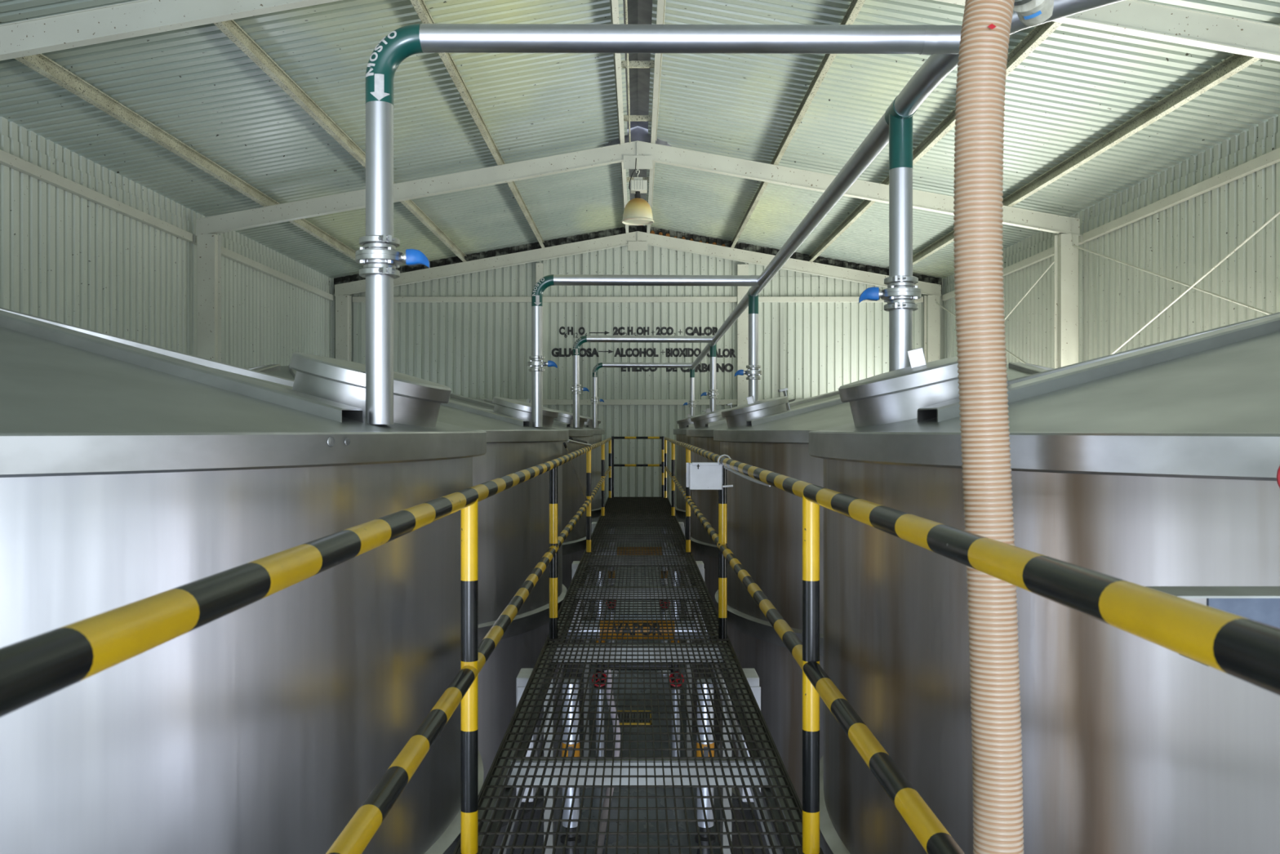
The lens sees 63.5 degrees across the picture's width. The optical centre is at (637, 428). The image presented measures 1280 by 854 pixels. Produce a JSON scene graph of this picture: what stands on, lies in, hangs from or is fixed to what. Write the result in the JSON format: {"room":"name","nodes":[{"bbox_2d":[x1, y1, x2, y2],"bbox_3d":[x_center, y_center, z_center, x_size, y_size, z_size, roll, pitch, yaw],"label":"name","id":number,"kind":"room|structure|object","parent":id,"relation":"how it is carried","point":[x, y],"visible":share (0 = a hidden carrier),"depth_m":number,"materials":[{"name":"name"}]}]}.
{"room":"winery fermentation room","nodes":[
{"label":"winery fermentation room","id":0,"kind":"room"},
{"bbox_2d":[0,116,332,368],"bbox_3d":[-5.684,0.334,5.620,0.048,6.232,27.240,0,0,0],"label":"wall","id":1,"kind":"structure","parent":0,"point":[66,257],"depth_m":11.48,"materials":[{"name":"metal"}]},
{"bbox_2d":[0,149,192,241],"bbox_3d":[-5.623,-2.400,10.150,0.066,0.100,5.700,0,0,0],"label":"beam","id":2,"kind":"structure","parent":1,"relation":"attached to","point":[7,159],"depth_m":10.53,"materials":[{"name":"white metal"}]},
{"bbox_2d":[189,234,333,300],"bbox_3d":[-5.623,-2.400,16.040,0.066,0.100,5.960,0,0,0],"label":"beam","id":3,"kind":"structure","parent":1,"relation":"attached to","point":[225,252],"depth_m":15.75,"materials":[{"name":"white metal"}]},
{"bbox_2d":[331,225,943,613],"bbox_3d":[0.000,-0.176,19.197,11.440,7.252,0.099,0,0,0],"label":"wall","id":4,"kind":"structure","parent":0,"point":[482,350],"depth_m":19.20,"materials":[{"name":"metal"}]},
{"bbox_2d":[351,296,531,302],"bbox_3d":[-3.580,-2.390,19.160,3.400,0.100,0.071,0,0,0],"label":"beam","id":5,"kind":"structure","parent":4,"relation":"attached to","point":[354,299],"depth_m":19.12,"materials":[{"name":"white metal"}]},
{"bbox_2d":[483,399,531,403],"bbox_3d":[-3.580,-0.490,19.160,3.400,0.100,0.071,0,0,0],"label":"beam","id":6,"kind":"structure","parent":4,"relation":"attached to","point":[522,400],"depth_m":19.12,"materials":[{"name":"white metal"}]},
{"bbox_2d":[542,296,737,302],"bbox_3d":[0.040,-2.390,19.160,3.600,0.100,0.071,0,0,0],"label":"beam","id":7,"kind":"structure","parent":4,"relation":"attached to","point":[545,299],"depth_m":19.12,"materials":[{"name":"white metal"}]},
{"bbox_2d":[542,399,737,404],"bbox_3d":[0.040,-0.490,19.160,3.600,0.100,0.071,0,0,0],"label":"beam","id":8,"kind":"structure","parent":4,"relation":"attached to","point":[545,402],"depth_m":19.12,"materials":[{"name":"white metal"}]},
{"bbox_2d":[758,296,923,302],"bbox_3d":[3.660,-2.390,19.160,3.240,0.100,0.071,0,0,0],"label":"beam","id":9,"kind":"structure","parent":4,"relation":"attached to","point":[761,299],"depth_m":19.12,"materials":[{"name":"white metal"}]},
{"bbox_2d":[0,0,1279,278],"bbox_3d":[0.000,-3.275,5.700,11.760,1.052,27.400,0,0,0],"label":"ceiling","id":10,"kind":"structure","parent":0,"point":[195,84],"depth_m":10.70,"materials":[{"name":"paint"}]},
{"bbox_2d":[622,0,652,199],"bbox_3d":[0.000,-3.814,5.700,0.840,0.132,27.400,0,0,0],"label":"trim","id":11,"kind":"structure","parent":10,"relation":"attached to","point":[639,11],"depth_m":11.43,"materials":[{"name":"metal"}]},
{"bbox_2d":[604,125,671,146],"bbox_3d":[0.000,-3.842,13.750,0.940,0.496,0.940,0,0,0],"label":"ventilator","id":12,"kind":"object","parent":10,"relation":"attached to","point":[637,133],"visible":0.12,"depth_m":13.30,"materials":[{"name":"metal"}]},
{"bbox_2d":[562,614,719,853],"bbox_3d":[0.000,3.525,4.350,18.000,0.150,30.700,0,0,0],"label":"floor","id":13,"kind":"structure","parent":0,"point":[642,839],"depth_m":9.75,"materials":[{"name":"paint"}]},
{"bbox_2d":[0,306,486,853],"bbox_3d":[-2.631,1.485,3.480,4.199,3.930,4.199,0,0,-3],"label":"tank","id":14,"kind":"object","parent":13,"relation":"on","point":[131,471],"visible":0.8,"depth_m":2.41,"materials":[{"name":"metal"}]},
{"bbox_2d":[246,364,568,853],"bbox_3d":[-2.631,1.485,7.880,4.199,3.930,4.199,0,0,3],"label":"tank","id":15,"kind":"object","parent":13,"relation":"on","point":[513,522],"visible":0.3,"depth_m":6.93,"materials":[{"name":"metal"}]},
{"bbox_2d":[563,442,586,500],"bbox_3d":[-0.522,0.407,8.925,0.021,0.616,2.655,0,0,1],"label":"rod","id":16,"kind":"object","parent":15,"relation":"attached to","point":[564,443],"visible":0.92,"depth_m":8.73,"materials":[{"name":"metal"}]},
{"bbox_2d":[449,392,593,732],"bbox_3d":[-2.631,1.485,12.280,4.199,3.930,4.199,0,0,37],"label":"tank","id":17,"kind":"object","parent":13,"relation":"on","point":[574,546],"visible":0.14,"depth_m":11.61,"materials":[{"name":"metal"}]},
{"bbox_2d":[536,262,542,406],"bbox_3d":[-1.820,0.196,19.148,0.120,6.508,0.096,0,0,0],"label":"post","id":18,"kind":"object","parent":13,"relation":"on","point":[539,265],"visible":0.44,"depth_m":19.10,"materials":[{"name":"white metal"}]},
{"bbox_2d":[475,398,604,642],"bbox_3d":[-2.631,1.485,16.680,4.199,3.930,4.199,0,0,-37],"label":"tank","id":19,"kind":"object","parent":13,"relation":"on","point":[597,437],"visible":0.14,"depth_m":16.15,"materials":[{"name":"metal"}]},
{"bbox_2d":[560,679,581,853],"bbox_3d":[-0.372,2.425,5.713,0.200,2.050,0.275,0,0,0],"label":"pipe","id":20,"kind":"object","parent":13,"relation":"on","point":[571,838],"visible":0.52,"depth_m":5.71,"materials":[{"name":"metal"}]},
{"bbox_2d":[591,575,606,756],"bbox_3d":[-0.372,2.425,10.163,0.200,2.050,0.275,0,0,0],"label":"pipe","id":21,"kind":"object","parent":13,"relation":"on","point":[601,753],"visible":0.39,"depth_m":10.16,"materials":[{"name":"metal"}]},
{"bbox_2d":[565,620,709,639],"bbox_3d":[0.000,1.970,10.149,2.000,0.185,0.186,0,0,0],"label":"pipe","id":22,"kind":"object","parent":21,"relation":"attached to","point":[567,637],"visible":0.33,"depth_m":10.08,"materials":[{"name":"metal"}]},
{"bbox_2d":[593,669,620,853],"bbox_3d":[-0.274,2.903,8.596,0.169,1.082,3.194,0,0,1],"label":"hose","id":23,"kind":"object","parent":13,"relation":"on","point":[604,815],"visible":0.56,"depth_m":9.68,"materials":[{"name":"rubber"}]},
{"bbox_2d":[605,543,618,675],"bbox_3d":[-0.372,2.425,14.563,0.200,2.050,0.275,0,0,0],"label":"pipe","id":24,"kind":"object","parent":13,"relation":"on","point":[611,671],"visible":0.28,"depth_m":14.56,"materials":[{"name":"metal"}]},
{"bbox_2d":[598,546,676,555],"bbox_3d":[0.000,1.750,14.500,2.000,0.185,0.185,0,0,0],"label":"pipe","id":25,"kind":"object","parent":24,"relation":"attached to","point":[601,547],"visible":0.06,"depth_m":14.41,"materials":[{"name":"metal"}]},
{"bbox_2d":[453,496,802,853],"bbox_3d":[0.000,2.346,8.848,1.082,2.207,20.104,0,0,0],"label":"walkway","id":26,"kind":"object","parent":13,"relation":"on","point":[627,520],"visible":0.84,"depth_m":4.61,"materials":[{"name":"metal"}]},
{"bbox_2d":[0,437,611,853],"bbox_3d":[-0.496,0.706,8.840,0.078,1.089,19.480,0,0,0],"label":"guard railing","id":27,"kind":"object","parent":26,"relation":"on","point":[33,668],"visible":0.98,"depth_m":1.79,"materials":[{"name":"yellow metal"}]},
{"bbox_2d":[566,436,591,446],"bbox_3d":[-0.529,0.125,9.350,0.034,0.108,1.506,0,0,4],"label":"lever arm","id":28,"kind":"object","parent":27,"relation":"attached to","point":[572,440],"visible":0.88,"depth_m":9.18,"materials":[{"name":"metal"}]},
{"bbox_2d":[515,668,537,801],"bbox_3d":[-0.591,1.625,5.505,0.089,0.650,0.230,0,0,0],"label":"bracket","id":29,"kind":"object","parent":26,"relation":"attached to","point":[524,674],"visible":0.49,"depth_m":5.40,"materials":[{"name":"metal"}]},
{"bbox_2d":[497,543,601,853],"bbox_3d":[-0.455,1.420,10.250,0.023,0.024,16.500,0,0,0],"label":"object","id":30,"kind":"object","parent":26,"relation":"attached to","point":[543,729],"visible":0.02,"depth_m":4.55,"materials":[{"name":"grey metal"}]},
{"bbox_2d":[571,560,582,631],"bbox_3d":[-0.591,1.625,10.055,0.089,0.650,0.230,0,0,0],"label":"bracket","id":31,"kind":"object","parent":26,"relation":"attached to","point":[575,564],"visible":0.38,"depth_m":9.95,"materials":[{"name":"metal"}]},
{"bbox_2d":[591,521,598,555],"bbox_3d":[-0.591,1.625,14.305,0.089,0.650,0.230,0,0,0],"label":"bracket","id":32,"kind":"object","parent":26,"relation":"attached to","point":[593,523],"visible":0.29,"depth_m":14.20,"materials":[{"name":"metal"}]},
{"bbox_2d":[611,435,664,497],"bbox_3d":[0.000,0.694,18.750,0.958,1.107,0.048,0,0,0],"label":"railing","id":33,"kind":"object","parent":26,"relation":"on","point":[613,437],"visible":0.91,"depth_m":18.73,"materials":[{"name":"metal"}]},
{"bbox_2d":[676,521,684,555],"bbox_3d":[0.594,1.625,14.305,0.095,0.650,0.230,0,0,0],"label":"bracket","id":34,"kind":"object","parent":26,"relation":"attached to","point":[681,523],"visible":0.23,"depth_m":14.20,"materials":[{"name":"metal"}]},
{"bbox_2d":[693,560,704,631],"bbox_3d":[0.594,1.625,10.055,0.095,0.650,0.230,0,0,0],"label":"bracket","id":35,"kind":"object","parent":26,"relation":"attached to","point":[700,563],"visible":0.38,"depth_m":9.94,"materials":[{"name":"metal"}]},
{"bbox_2d":[673,543,781,853],"bbox_3d":[0.460,1.420,10.250,0.035,0.036,16.500,0,0,0],"label":"conduit","id":36,"kind":"object","parent":26,"relation":"attached to","point":[761,800],"visible":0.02,"depth_m":4.52,"materials":[{"name":"grey metal"}]},
{"bbox_2d":[738,668,760,801],"bbox_3d":[0.594,1.625,5.505,0.095,0.650,0.230,0,0,0],"label":"bracket","id":37,"kind":"object","parent":26,"relation":"attached to","point":[751,674],"visible":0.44,"depth_m":5.40,"materials":[{"name":"metal"}]},
{"bbox_2d":[663,436,1279,853],"bbox_3d":[0.504,0.699,8.840,0.088,1.103,19.480,0,0,0],"label":"guard railing","id":38,"kind":"object","parent":26,"relation":"on","point":[1245,649],"visible":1,"depth_m":1.79,"materials":[{"name":"yellow metal"}]},
{"bbox_2d":[686,454,733,489],"bbox_3d":[0.422,0.253,6.029,0.268,0.208,0.282,0,0,0],"label":"junction box","id":39,"kind":"object","parent":38,"relation":"hanging from","point":[700,475],"visible":0.88,"depth_m":6.02,"materials":[{"name":"white plastic"}]},
{"bbox_2d":[724,466,770,486],"bbox_3d":[0.504,0.221,4.950,0.020,0.023,2.000,0,0,0],"label":"conduit","id":40,"kind":"object","parent":38,"relation":"attached to","point":[739,473],"visible":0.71,"depth_m":4.67,"materials":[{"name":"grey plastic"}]},
{"bbox_2d":[617,710,651,724],"bbox_3d":[-0.060,3.439,12.325,0.460,0.019,0.550,0,0,0],"label":"drain grate","id":41,"kind":"object","parent":13,"relation":"on","point":[650,714],"visible":0.53,"depth_m":12.28,"materials":[{"name":"brown metal"}]},
{"bbox_2d":[195,140,1079,368],"bbox_3d":[0.000,-0.085,13.060,11.160,7.070,0.200,0,0,0],"label":"frame","id":42,"kind":"object","parent":13,"relation":"on","point":[208,242],"visible":0.62,"depth_m":13.02,"materials":[{"name":"beige paint"}]},
{"bbox_2d":[621,157,653,225],"bbox_3d":[0.000,-2.980,12.950,0.410,0.800,0.410,0,0,0],"label":"pendant lamp","id":43,"kind":"object","parent":42,"relation":"hanging from","point":[637,211],"visible":1,"depth_m":12.86,"materials":[{"name":"metal"}]},
{"bbox_2d":[936,302,1026,363],"bbox_3d":[5.470,-1.380,16.050,0.021,1.861,5.807,0,0,0],"label":"rod","id":44,"kind":"object","parent":42,"relation":"attached to","point":[1010,353],"visible":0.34,"depth_m":15.30,"materials":[{"name":"beige paint"}]},
{"bbox_2d":[1004,259,1054,319],"bbox_3d":[5.440,-1.400,16.050,0.021,1.821,5.806,0,0,0],"label":"rod","id":45,"kind":"object","parent":42,"relation":"attached to","point":[1053,262],"visible":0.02,"depth_m":14.33,"materials":[{"name":"beige paint"}]},
{"bbox_2d":[1072,244,1271,314],"bbox_3d":[5.470,-1.380,10.150,0.021,1.861,5.707,0,0,0],"label":"rod","id":46,"kind":"object","parent":42,"relation":"attached to","point":[1079,247],"visible":1,"depth_m":10.43,"materials":[{"name":"beige paint"}]},
{"bbox_2d":[1109,210,1279,355],"bbox_3d":[5.440,-1.400,10.150,0.021,1.821,5.707,0,0,0],"label":"rod","id":47,"kind":"object","parent":42,"relation":"attached to","point":[1277,213],"visible":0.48,"depth_m":9.96,"materials":[{"name":"beige paint"}]},
{"bbox_2d":[334,231,941,362],"bbox_3d":[0.000,-0.085,19.020,11.160,7.070,0.200,0,0,0],"label":"frame","id":48,"kind":"object","parent":13,"relation":"on","point":[637,240],"visible":0.56,"depth_m":18.98,"materials":[{"name":"beige paint"}]},
{"bbox_2d":[730,0,865,248],"bbox_3d":[1.745,-3.384,5.640,0.079,0.147,27.080,0,0,0],"label":"roof purlin","id":49,"kind":"structure","parent":48,"relation":"on","point":[855,6],"depth_m":10.93,"materials":[{"name":"paint"}]},
{"bbox_2d":[808,21,1062,262],"bbox_3d":[3.185,-3.129,5.640,0.079,0.147,27.080,0,0,0],"label":"roof purlin","id":50,"kind":"structure","parent":48,"relation":"on","point":[1040,33],"depth_m":10.84,"materials":[{"name":"paint"}]},
{"bbox_2d":[912,53,1261,265],"bbox_3d":[4.685,-2.864,5.640,0.079,0.147,27.080,0,0,0],"label":"roof purlin","id":51,"kind":"structure","parent":48,"relation":"on","point":[1233,64],"depth_m":9.88,"materials":[{"name":"paint"}]},
{"bbox_2d":[0,0,1279,61],"bbox_3d":[0.000,-0.085,7.300,11.160,7.070,0.200,0,0,0],"label":"roof beam","id":52,"kind":"structure","parent":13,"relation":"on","point":[137,18],"depth_m":7.26,"materials":[{"name":"white metal"}]},
{"bbox_2d":[13,53,364,265],"bbox_3d":[-4.685,-2.864,5.640,0.079,0.147,27.080,0,0,0],"label":"roof purlin","id":53,"kind":"structure","parent":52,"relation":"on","point":[41,64],"depth_m":10.03,"materials":[{"name":"paint"}]},
{"bbox_2d":[213,19,466,262],"bbox_3d":[-3.185,-3.129,5.640,0.079,0.147,27.080,0,0,0],"label":"roof purlin","id":54,"kind":"structure","parent":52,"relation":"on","point":[230,28],"depth_m":9.90,"materials":[{"name":"paint"}]},
{"bbox_2d":[409,0,544,248],"bbox_3d":[-1.745,-3.384,5.640,0.079,0.147,27.080,0,0,0],"label":"roof purlin","id":55,"kind":"structure","parent":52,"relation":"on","point":[420,6],"depth_m":10.92,"materials":[{"name":"paint"}]},
{"bbox_2d":[609,0,628,233],"bbox_3d":[-0.204,-3.657,5.640,0.079,0.147,27.080,0,0,0],"label":"roof purlin","id":56,"kind":"structure","parent":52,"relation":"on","point":[614,5],"depth_m":11.29,"materials":[{"name":"beige paint"}]},
{"bbox_2d":[621,60,653,67],"bbox_3d":[0.000,-3.660,10.400,0.330,0.060,0.040,0,0,0],"label":"strut","id":57,"kind":"object","parent":56,"relation":"attached to","point":[632,64],"visible":1,"depth_m":10.38,"materials":[{"name":"paint"}]},
{"bbox_2d":[623,115,652,120],"bbox_3d":[0.000,-3.660,12.200,0.330,0.060,0.040,0,0,0],"label":"strut","id":58,"kind":"object","parent":56,"relation":"attached to","point":[633,117],"visible":1,"depth_m":12.18,"materials":[{"name":"paint"}]},
{"bbox_2d":[626,177,648,182],"bbox_3d":[0.000,-3.660,15.200,0.330,0.060,0.040,0,0,0],"label":"strut","id":59,"kind":"object","parent":56,"relation":"attached to","point":[628,178],"visible":0.36,"depth_m":15.18,"materials":[{"name":"paint"}]},
{"bbox_2d":[624,0,631,142],"bbox_3d":[-0.100,-3.600,3.000,0.021,0.030,21.000,0,0,0],"label":"conduit","id":60,"kind":"object","parent":52,"relation":"attached to","point":[625,1],"visible":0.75,"depth_m":10.67,"materials":[{"name":"metal"}]},
{"bbox_2d":[646,0,666,233],"bbox_3d":[0.204,-3.657,5.640,0.079,0.147,27.080,0,0,0],"label":"roof purlin","id":61,"kind":"structure","parent":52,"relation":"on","point":[660,3],"depth_m":11.26,"materials":[{"name":"beige paint"}]},
{"bbox_2d":[657,543,670,675],"bbox_3d":[0.375,2.425,14.563,0.200,2.050,0.275,0,0,0],"label":"pipe","id":62,"kind":"object","parent":13,"relation":"on","point":[659,671],"visible":0.27,"depth_m":14.56,"materials":[{"name":"metal"}]},
{"bbox_2d":[669,575,684,756],"bbox_3d":[0.375,2.425,10.163,0.200,2.050,0.275,0,0,0],"label":"pipe","id":63,"kind":"object","parent":13,"relation":"on","point":[674,753],"visible":0.33,"depth_m":10.16,"materials":[{"name":"metal"}]},
{"bbox_2d":[604,664,671,670],"bbox_3d":[0.000,2.360,10.300,0.720,0.090,0.090,0,0,0],"label":"pipe","id":64,"kind":"object","parent":63,"relation":"attached to","point":[605,665],"visible":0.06,"depth_m":10.26,"materials":[{"name":"metal"}]},
{"bbox_2d":[694,679,715,853],"bbox_3d":[0.375,2.425,5.713,0.200,2.050,0.275,0,0,0],"label":"pipe","id":65,"kind":"object","parent":13,"relation":"on","point":[704,839],"visible":0.54,"depth_m":5.71,"materials":[{"name":"metal"}]},
{"bbox_2d":[673,398,804,642],"bbox_3d":[2.665,1.485,16.450,4.199,3.930,4.199,0,0,33],"label":"tank","id":66,"kind":"object","parent":13,"relation":"on","point":[684,424],"visible":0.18,"depth_m":15.98,"materials":[{"name":"metal"}]},
{"bbox_2d":[737,263,748,406],"bbox_3d":[1.940,0.207,19.148,0.200,6.487,0.096,0,0,0],"label":"post","id":67,"kind":"object","parent":13,"relation":"on","point":[742,268],"visible":0.45,"depth_m":19.10,"materials":[{"name":"white metal"}]},
{"bbox_2d":[686,390,839,748],"bbox_3d":[2.665,1.485,12.050,4.199,3.930,4.199,0,0,-44],"label":"tank","id":68,"kind":"object","parent":13,"relation":"on","point":[704,548],"visible":0.15,"depth_m":11.40,"materials":[{"name":"metal"}]},
{"bbox_2d":[713,362,1054,853],"bbox_3d":[2.665,1.485,7.650,4.199,3.930,4.199,0,0,3],"label":"tank","id":69,"kind":"object","parent":13,"relation":"on","point":[764,523],"visible":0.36,"depth_m":6.73,"materials":[{"name":"metal"}]},
{"bbox_2d":[808,311,1279,853],"bbox_3d":[2.665,1.485,3.250,4.199,3.930,4.199,0,0,-3],"label":"tank","id":70,"kind":"object","parent":13,"relation":"on","point":[1157,464],"visible":0.83,"depth_m":2.23,"materials":[{"name":"metal"}]},
{"bbox_2d":[1145,586,1279,666],"bbox_3d":[1.140,0.283,1.485,0.780,0.101,0.090,0,0,0],"label":"panel","id":71,"kind":"object","parent":70,"relation":"attached to","point":[1261,604],"visible":0.33,"depth_m":1.45,"materials":[{"name":"blue metal"}]},
{"bbox_2d":[1276,465,1279,488],"bbox_3d":[1.160,0.082,1.772,0.139,0.088,0.088,0,0,-44],"label":"valve","id":72,"kind":"object","parent":70,"relation":"attached to","point":[1278,469],"visible":1,"depth_m":1.75,"materials":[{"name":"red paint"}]},
{"bbox_2d":[942,114,1279,368],"bbox_3d":[5.684,0.334,5.620,0.048,6.232,27.240,0,0,0],"label":"wall","id":73,"kind":"structure","parent":0,"point":[1182,242],"depth_m":11.14,"materials":[{"name":"metal"}]},
{"bbox_2d":[688,0,1124,369],"bbox_3d":[1.529,-1.087,7.524,3.640,0.303,18.156,0,0,-15],"label":"pipe","id":74,"kind":"object","parent":73,"relation":"attached to","point":[936,67],"visible":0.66,"depth_m":3.80,"materials":[{"name":"metal"}]},
{"bbox_2d":[592,362,693,427],"bbox_3d":[0.080,-0.520,16.100,1.590,1.017,0.092,0,0,0],"label":"pipe","id":75,"kind":"object","parent":74,"relation":"attached to","point":[600,365],"visible":0.99,"depth_m":16.07,"materials":[{"name":"metal"}]},
{"bbox_2d":[590,396,604,404],"bbox_3d":[-0.629,-0.440,16.099,0.212,0.108,0.133,0,0,0],"label":"valve","id":76,"kind":"object","parent":75,"relation":"attached to","point":[594,400],"visible":1,"depth_m":16.06,"materials":[{"name":"metal"}]},
{"bbox_2d":[573,335,715,427],"bbox_3d":[0.067,-0.532,11.700,1.617,1.041,0.092,0,0,0],"label":"pipe","id":77,"kind":"object","parent":74,"relation":"attached to","point":[646,339],"visible":0.99,"depth_m":11.67,"materials":[{"name":"metal"}]},
{"bbox_2d":[570,384,589,394],"bbox_3d":[-0.656,-0.445,11.699,0.212,0.108,0.133,0,0,0],"label":"valve","id":78,"kind":"object","parent":77,"relation":"attached to","point":[575,388],"visible":1,"depth_m":11.66,"materials":[{"name":"metal"}]},
{"bbox_2d":[531,274,759,426],"bbox_3d":[0.059,-0.550,7.300,1.632,1.075,0.092,0,0,0],"label":"pipe","id":79,"kind":"object","parent":74,"relation":"attached to","point":[545,282],"visible":0.98,"depth_m":7.27,"materials":[{"name":"metal"}]},
{"bbox_2d":[527,355,557,371],"bbox_3d":[-0.671,-0.457,7.299,0.212,0.108,0.133,0,0,0],"label":"valve","id":80,"kind":"object","parent":79,"relation":"attached to","point":[536,363],"visible":0.98,"depth_m":7.26,"materials":[{"name":"metal"}]},
{"bbox_2d":[365,23,961,424],"bbox_3d":[0.065,-0.572,2.900,1.670,1.120,0.092,0,0,0],"label":"pipe","id":81,"kind":"object","parent":74,"relation":"attached to","point":[404,42],"visible":0.98,"depth_m":2.87,"materials":[{"name":"metal"}]},
{"bbox_2d":[355,234,430,279],"bbox_3d":[-0.683,-0.479,2.899,0.212,0.108,0.133,0,0,0],"label":"valve","id":82,"kind":"object","parent":81,"relation":"attached to","point":[377,257],"visible":0.98,"depth_m":2.86,"materials":[{"name":"metal"}]},
{"bbox_2d":[689,368,694,416],"bbox_3d":[0.876,-0.526,16.650,0.092,0.991,0.120,0,0,0],"label":"pipe","id":83,"kind":"object","parent":74,"relation":"attached to","point":[691,371],"visible":0.72,"depth_m":16.62,"materials":[{"name":"metal"}]},
{"bbox_2d":[683,400,696,407],"bbox_3d":[0.836,-0.400,16.649,0.212,0.108,0.134,0,0,0],"label":"valve","id":84,"kind":"object","parent":83,"relation":"attached to","point":[691,403],"visible":1,"depth_m":16.61,"materials":[{"name":"metal"}]},
{"bbox_2d":[708,342,715,411],"bbox_3d":[0.886,-0.539,12.250,0.099,1.018,0.120,0,0,0],"label":"pipe","id":85,"kind":"object","parent":74,"relation":"attached to","point":[712,348],"visible":0.7,"depth_m":12.22,"materials":[{"name":"metal"}]},
{"bbox_2d":[700,389,718,398],"bbox_3d":[0.850,-0.410,12.249,0.212,0.108,0.134,0,0,0],"label":"valve","id":86,"kind":"object","parent":85,"relation":"attached to","point":[713,393],"visible":1,"depth_m":12.21,"materials":[{"name":"metal"}]},
{"bbox_2d":[746,288,758,401],"bbox_3d":[0.877,-0.552,7.850,0.092,1.044,0.120,0,0,0],"label":"pipe","id":87,"kind":"object","parent":74,"relation":"attached to","point":[753,300],"visible":0.68,"depth_m":7.82,"materials":[{"name":"metal"}]},
{"bbox_2d":[734,364,762,379],"bbox_3d":[0.837,-0.425,7.849,0.212,0.108,0.134,0,0,0],"label":"valve","id":88,"kind":"object","parent":87,"relation":"attached to","point":[753,372],"visible":1,"depth_m":7.81,"materials":[{"name":"metal"}]},
{"bbox_2d":[884,95,915,371],"bbox_3d":[0.877,-0.565,3.450,0.092,1.070,0.120,0,0,0],"label":"pipe","id":89,"kind":"object","parent":74,"relation":"attached to","point":[900,127],"visible":0.67,"depth_m":3.42,"materials":[{"name":"metal"}]},
{"bbox_2d":[858,275,921,311],"bbox_3d":[0.837,-0.449,3.449,0.212,0.108,0.134,0,0,0],"label":"valve","id":90,"kind":"object","parent":89,"relation":"attached to","point":[902,295],"visible":0.98,"depth_m":3.41,"materials":[{"name":"metal"}]},
{"bbox_2d":[1013,0,1053,26],"bbox_3d":[1.042,-1.158,2.769,0.138,0.146,0.148,0,0,41],"label":"coupling","id":91,"kind":"object","parent":74,"relation":"attached to","point":[1029,12],"visible":0.86,"depth_m":2.75,"materials":[{"name":"metal"}]},
{"bbox_2d":[953,0,1023,853],"bbox_3d":[0.853,0.568,2.422,0.156,3.754,0.761,0,0,23],"label":"hose","id":92,"kind":"object","parent":91,"relation":"hanging from","point":[997,775],"visible":0.95,"depth_m":2.10,"materials":[{"name":"beige plastic"}]},
{"bbox_2d":[942,234,1085,300],"bbox_3d":[5.623,-2.400,16.040,0.066,0.100,5.960,0,0,0],"label":"beam","id":93,"kind":"structure","parent":73,"relation":"attached to","point":[1050,252],"depth_m":14.86,"materials":[{"name":"white metal"}]},
{"bbox_2d":[1083,147,1279,241],"bbox_3d":[5.623,-2.400,10.150,0.066,0.100,5.700,0,0,0],"label":"beam","id":94,"kind":"structure","parent":73,"relation":"attached to","point":[1271,157],"depth_m":10.48,"materials":[{"name":"white metal"}]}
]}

